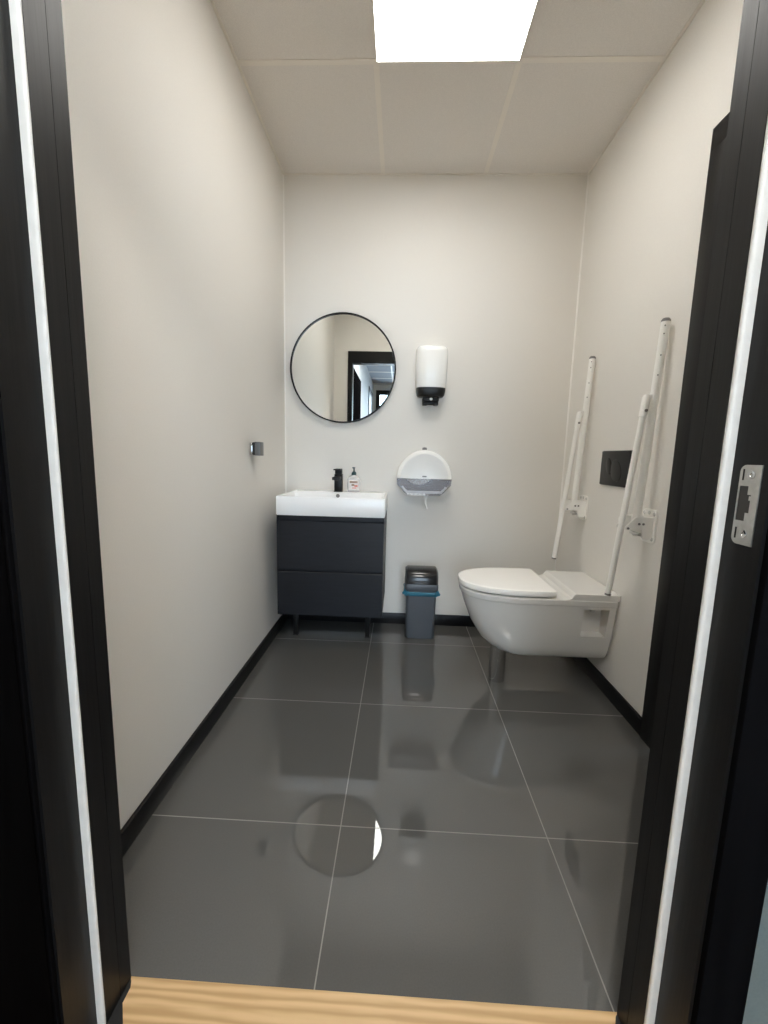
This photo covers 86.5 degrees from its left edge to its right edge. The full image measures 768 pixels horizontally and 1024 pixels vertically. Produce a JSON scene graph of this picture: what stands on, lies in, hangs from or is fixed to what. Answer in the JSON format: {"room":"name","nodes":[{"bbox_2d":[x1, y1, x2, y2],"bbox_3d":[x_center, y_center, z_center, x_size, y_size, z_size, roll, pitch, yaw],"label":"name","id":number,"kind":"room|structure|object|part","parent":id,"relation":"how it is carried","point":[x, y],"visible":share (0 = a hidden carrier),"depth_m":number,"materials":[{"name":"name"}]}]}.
{"room":"public restroom","nodes":[
{"label":"public restroom","id":0,"kind":"room"},
{"bbox_2d":[61,0,284,828],"bbox_3d":[-0.739,-0.519,1.593,0.120,2.936,2.085,2,8,2],"label":"wall","id":1,"kind":"structure","parent":0,"point":[178,176],"depth_m":1.35,"materials":[{"name":"paint"}]},
{"bbox_2d":[121,614,287,856],"bbox_3d":[-0.705,0.833,1.836,0.012,0.074,1.946,2,8,2],"label":"baseboard","id":2,"kind":"structure","parent":1,"relation":"attached to","point":[147,807],"depth_m":1.48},
{"bbox_2d":[250,442,263,455],"bbox_3d":[-0.642,-0.319,2.059,0.052,0.068,0.060,2,8,2],"label":"wall hook","id":3,"kind":"object","parent":1,"relation":"attached to","point":[256,448],"visible":1,"depth_m":2.03,"materials":[{"name":"silver metal"}]},
{"bbox_3d":[-0.661,-0.319,2.060,0.014,0.060,0.060,2,8,2],"label":"mounting plate","id":4,"kind":"part","parent":3,"relation":"part of","materials":[{"name":"silver metal"}]},
{"bbox_2d":[123,619,649,1023],"bbox_3d":[0.605,1.243,-0.409,2.820,0.060,6.420,2,8,2],"label":"floor","id":5,"kind":"structure","parent":0,"point":[380,814],"depth_m":1.19,"materials":[{"name":"grey tile"}]},
{"bbox_2d":[277,511,386,637],"bbox_3d":[-0.297,0.385,2.522,0.597,0.792,0.448,2,8,2],"label":"vanity cabinet","id":6,"kind":"object","parent":5,"relation":"on","point":[327,565],"visible":0.98,"depth_m":2.29,"materials":[{"name":"black wood"}]},
{"bbox_3d":[-0.554,0.663,2.569,0.034,0.217,0.036,2,8,2],"label":"leg","id":7,"kind":"part","parent":6,"relation":"part of","materials":[{"name":"black metal"}]},
{"bbox_3d":[-0.307,0.465,2.317,0.595,0.254,0.020,2,8,2],"label":"drawer","id":8,"kind":"part","parent":6,"relation":"part of","materials":[{"name":"black wood"}]},
{"bbox_3d":[-0.300,0.187,2.279,0.595,0.276,0.020,2,8,2],"label":"drawer","id":9,"kind":"part","parent":6,"relation":"part of","materials":[{"name":"black wood"}]},
{"bbox_2d":[276,489,387,517],"bbox_3d":[-0.285,-0.058,2.454,0.601,0.104,0.463,2,8,2],"label":"washbasin","id":10,"kind":"object","parent":6,"relation":"in","point":[300,502],"visible":1,"depth_m":2.23,"materials":[{"name":"white ceramic"}]},
{"bbox_2d":[332,468,342,491],"bbox_3d":[-0.288,-0.194,2.525,0.054,0.145,0.162,2,8,2],"label":"faucet","id":11,"kind":"object","parent":10,"relation":"on","point":[338,476],"visible":1,"depth_m":2.56,"materials":[{"name":"black metal"}]},
{"bbox_3d":[-0.289,-0.204,2.498,0.042,0.024,0.110,2,8,2],"label":"spout","id":12,"kind":"part","parent":11,"relation":"part of","materials":[{"name":"black metal"}]},
{"bbox_3d":[-0.286,-0.253,2.541,0.042,0.032,0.109,2,8,2],"label":"lever","id":13,"kind":"part","parent":11,"relation":"part of","materials":[{"name":"black metal"}]},
{"bbox_2d":[347,467,359,491],"bbox_3d":[-0.190,-0.204,2.571,0.086,0.157,0.062,2,8,2],"label":"soap bottle","id":14,"kind":"object","parent":10,"relation":"on","point":[352,485],"visible":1,"depth_m":2.56,"materials":[{"name":"white plastic"}]},
{"bbox_3d":[-0.102,0.677,2.552,0.034,0.217,0.036,2,8,2],"label":"leg","id":15,"kind":"part","parent":6,"relation":"part of","materials":[{"name":"black metal"}]},
{"bbox_2d":[402,565,439,638],"bbox_3d":[0.230,0.564,2.603,0.235,0.442,0.193,2,8,2],"label":"waste bin","id":16,"kind":"object","parent":5,"relation":"on","point":[421,585],"visible":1,"depth_m":2.52,"materials":[{"name":"grey plastic"}]},
{"bbox_2d":[405,566,437,584],"bbox_3d":[0.236,0.391,2.579,0.201,0.084,0.185,2,8,2],"label":"lid","id":17,"kind":"object","parent":16,"relation":"attached to","point":[414,575],"depth_m":2.50,"materials":[{"name":"grey metal"}]},
{"bbox_3d":[0.236,0.388,2.579,0.183,0.087,0.189,2,8,2],"label":"swing lid","id":18,"kind":"part","parent":16,"relation":"part of","materials":[{"name":"black"}]},
{"bbox_2d":[458,568,620,682],"bbox_3d":[0.740,0.601,2.137,0.721,0.523,0.403,2,8,2],"label":"toilet","id":19,"kind":"object","parent":5,"relation":"on","point":[521,611],"visible":1,"depth_m":1.97,"materials":[{"name":"white ceramic"}]},
{"bbox_3d":[0.603,0.352,2.108,0.434,0.030,0.403,2,8,2],"label":"lid","id":20,"kind":"part","parent":19,"relation":"part of","materials":[{"name":"white plastic"}]},
{"bbox_3d":[0.744,0.538,2.128,0.716,0.318,0.401,2,8,2],"label":"bowl","id":21,"kind":"part","parent":19,"relation":"part of","materials":[{"name":"white ceramic"}]},
{"bbox_2d":[284,175,586,615],"bbox_3d":[0.261,-0.640,2.650,2.034,2.936,0.120,2,8,2],"label":"wall","id":22,"kind":"structure","parent":0,"point":[485,269],"depth_m":2.52,"materials":[{"name":"paint"}]},
{"bbox_2d":[283,175,286,492],"bbox_3d":[-0.633,-0.675,2.617,0.007,2.702,0.007,2,8,2],"label":"trim","id":23,"kind":"structure","parent":22,"relation":"attached to","point":[283,175],"depth_m":2.56,"materials":[{"name":"white"}]},
{"bbox_2d":[290,312,395,422],"bbox_3d":[-0.257,-0.897,2.559,0.666,0.666,0.028,2,8,2],"label":"round mirror","id":24,"kind":"object","parent":22,"relation":"attached to","point":[343,368],"visible":1,"depth_m":2.55,"materials":[{"name":"clear mirror"}]},
{"bbox_2d":[288,612,474,626],"bbox_3d":[0.224,0.727,2.772,1.794,0.074,0.012,2,8,2],"label":"baseboard","id":25,"kind":"structure","parent":22,"relation":"attached to","point":[387,617],"depth_m":2.77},
{"bbox_2d":[397,447,451,508],"bbox_3d":[0.252,-0.214,2.583,0.344,0.387,0.120,2,8,2],"label":"dispenser","id":26,"kind":"object","parent":22,"relation":"attached to","point":[424,471],"visible":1,"depth_m":2.52,"materials":[{"name":"white plastic"}]},
{"bbox_3d":[0.253,-0.169,2.647,0.340,0.104,0.006,2,8,2],"label":"plate","id":27,"kind":"part","parent":26,"relation":"part of","materials":[{"name":"grey plastic"}]},
{"bbox_2d":[416,345,447,405],"bbox_3d":[0.291,-0.837,2.506,0.196,0.355,0.104,2,8,2],"label":"soap dispenser","id":28,"kind":"object","parent":22,"relation":"attached to","point":[431,360],"visible":1,"depth_m":2.46,"materials":[{"name":"white plastic"}]},
{"bbox_2d":[422,397,438,405],"bbox_3d":[0.287,-0.687,2.535,0.100,0.050,0.068,2,8,2],"label":"nozzle","id":29,"kind":"object","parent":28,"relation":"attached to","point":[426,401],"depth_m":2.51,"materials":[{"name":"plastic"}]},
{"bbox_2d":[554,175,588,570],"bbox_3d":[1.152,-0.621,2.552,0.007,2.702,0.007,2,8,2],"label":"trim","id":30,"kind":"structure","parent":22,"relation":"attached to","point":[587,175],"depth_m":2.50,"materials":[{"name":"white"}]},
{"bbox_2d":[210,0,705,174],"bbox_3d":[0.254,-1.862,1.433,1.794,0.023,1.958,2,8,2],"label":"ceiling","id":31,"kind":"structure","parent":0,"point":[323,103],"depth_m":1.84,"materials":[{"name":"tile"}]},
{"bbox_2d":[372,0,537,62],"bbox_3d":[0.255,-1.867,1.411,0.600,0.047,0.598,2,8,2],"label":"ceiling light","id":32,"kind":"object","parent":31,"relation":"attached to","point":[405,31],"visible":1,"depth_m":1.58,"materials":[{"name":"white"}]},
{"bbox_2d":[556,0,743,716],"bbox_3d":[1.173,-0.461,1.523,0.120,2.936,2.085,2,8,2],"label":"wall","id":33,"kind":"structure","parent":0,"point":[647,189],"depth_m":1.79,"materials":[{"name":"paint"}]},
{"bbox_2d":[552,356,595,558],"bbox_3d":[1.054,-0.284,2.271,0.160,1.118,0.096,2,8,2],"label":"grab rail","id":34,"kind":"object","parent":33,"relation":"attached to","point":[579,508],"visible":1,"depth_m":2.26,"materials":[{"name":"white powder-coated metal"},{"name":"grey plastic"}]},
{"bbox_3d":[1.017,-0.102,2.289,0.092,0.735,0.024,1,8,-4],"label":"leg","id":35,"kind":"part","parent":34,"relation":"part of","materials":[{"name":"white metal"}]},
{"bbox_3d":[1.124,-0.026,2.304,0.006,0.138,0.096,2,8,2],"label":"wall plate","id":36,"kind":"part","parent":34,"relation":"part of","materials":[{"name":"white metal"}]},
{"bbox_3d":[1.095,-0.424,2.250,0.062,0.805,0.032,2,8,2],"label":"arm","id":37,"kind":"part","parent":34,"relation":"part of","materials":[{"name":"white metal"}]},
{"bbox_2d":[573,657,641,735],"bbox_3d":[1.093,0.826,2.213,0.012,0.074,1.052,2,8,2],"label":"baseboard","id":38,"kind":"structure","parent":33,"relation":"attached to","point":[627,711],"depth_m":1.92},
{"bbox_2d":[599,450,632,487],"bbox_3d":[1.114,-0.211,1.974,0.014,0.172,0.264,2,8,2],"label":"flush plate","id":39,"kind":"object","parent":33,"relation":"attached to","point":[615,465],"visible":0.94,"depth_m":1.95,"materials":[{"name":"grey plastic"}]},
{"bbox_2d":[604,317,670,595],"bbox_3d":[1.029,-0.200,1.663,0.160,1.118,0.096,2,8,2],"label":"grab rail","id":40,"kind":"object","parent":33,"relation":"attached to","point":[644,525],"visible":1,"depth_m":1.65,"materials":[{"name":"white powder-coated metal"},{"name":"grey plastic"}]},
{"bbox_3d":[0.992,-0.019,1.681,0.092,0.735,0.024,1,8,-4],"label":"leg","id":41,"kind":"part","parent":40,"relation":"part of","materials":[{"name":"white metal"}]},
{"bbox_3d":[1.099,0.057,1.696,0.006,0.138,0.096,2,8,2],"label":"wall plate","id":42,"kind":"part","parent":40,"relation":"part of","materials":[{"name":"white metal"}]},
{"bbox_3d":[1.070,-0.341,1.642,0.062,0.805,0.032,2,8,2],"label":"arm","id":43,"kind":"part","parent":40,"relation":"part of","materials":[{"name":"white metal"}]},
{"bbox_2d":[640,112,729,747],"bbox_3d":[1.124,-0.124,1.113,0.127,2.257,0.862,2,8,2],"label":"door","id":44,"kind":"structure","parent":33,"relation":"in","point":[719,135],"depth_m":1.48,"materials":[{"name":"black laminate"}]},
{"bbox_3d":[1.107,-1.207,0.966,0.015,0.072,0.862,2,8,2],"label":"head casing","id":45,"kind":"part","parent":44,"relation":"part of","materials":[{"name":"black laminate"}]},
{"bbox_2d":[742,882,767,1023],"bbox_3d":[0.693,-0.337,0.536,2.810,2.936,0.057,2,8,2],"label":"wall","id":46,"kind":"structure","parent":0,"point":[756,1008],"depth_m":0.66,"materials":[{"name":"grey paint"}]},
{"bbox_3d":[-0.739,-0.011,-1.519,0.120,2.780,4.215,2,8,2],"label":"wall","id":47,"kind":"structure","parent":0,"visible":0},
{"bbox_2d":[0,0,767,1023],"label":"door frame","id":48,"kind":"structure","parent":47,"relation":"in","point":[700,881],"depth_m":0.64,"materials":[{"name":"black laminate"}]},
{"bbox_3d":[-0.569,-0.065,0.587,0.052,2.200,0.018,2,8,2],"label":"casing","id":49,"kind":"part","parent":48,"relation":"part of","materials":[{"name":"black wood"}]},
{"bbox_3d":[-0.547,-0.038,0.723,0.052,2.110,0.032,2,8,2],"label":"casing","id":50,"kind":"part","parent":48,"relation":"part of","materials":[{"name":"black laminate"}]},
{"bbox_3d":[0.533,-0.005,0.683,0.052,2.110,0.032,2,8,2],"label":"casing","id":51,"kind":"part","parent":48,"relation":"part of","materials":[{"name":"black laminate"}]},
{"bbox_3d":[0.557,-0.031,0.544,0.072,2.200,0.020,2,8,2],"label":"casing","id":52,"kind":"part","parent":48,"relation":"part of","materials":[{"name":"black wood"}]},
{"bbox_3d":[0.516,-0.010,0.581,0.002,0.114,0.035,2,8,2],"label":"strike plate","id":53,"kind":"part","parent":48,"relation":"part of","materials":[{"name":"metal"}]}
]}

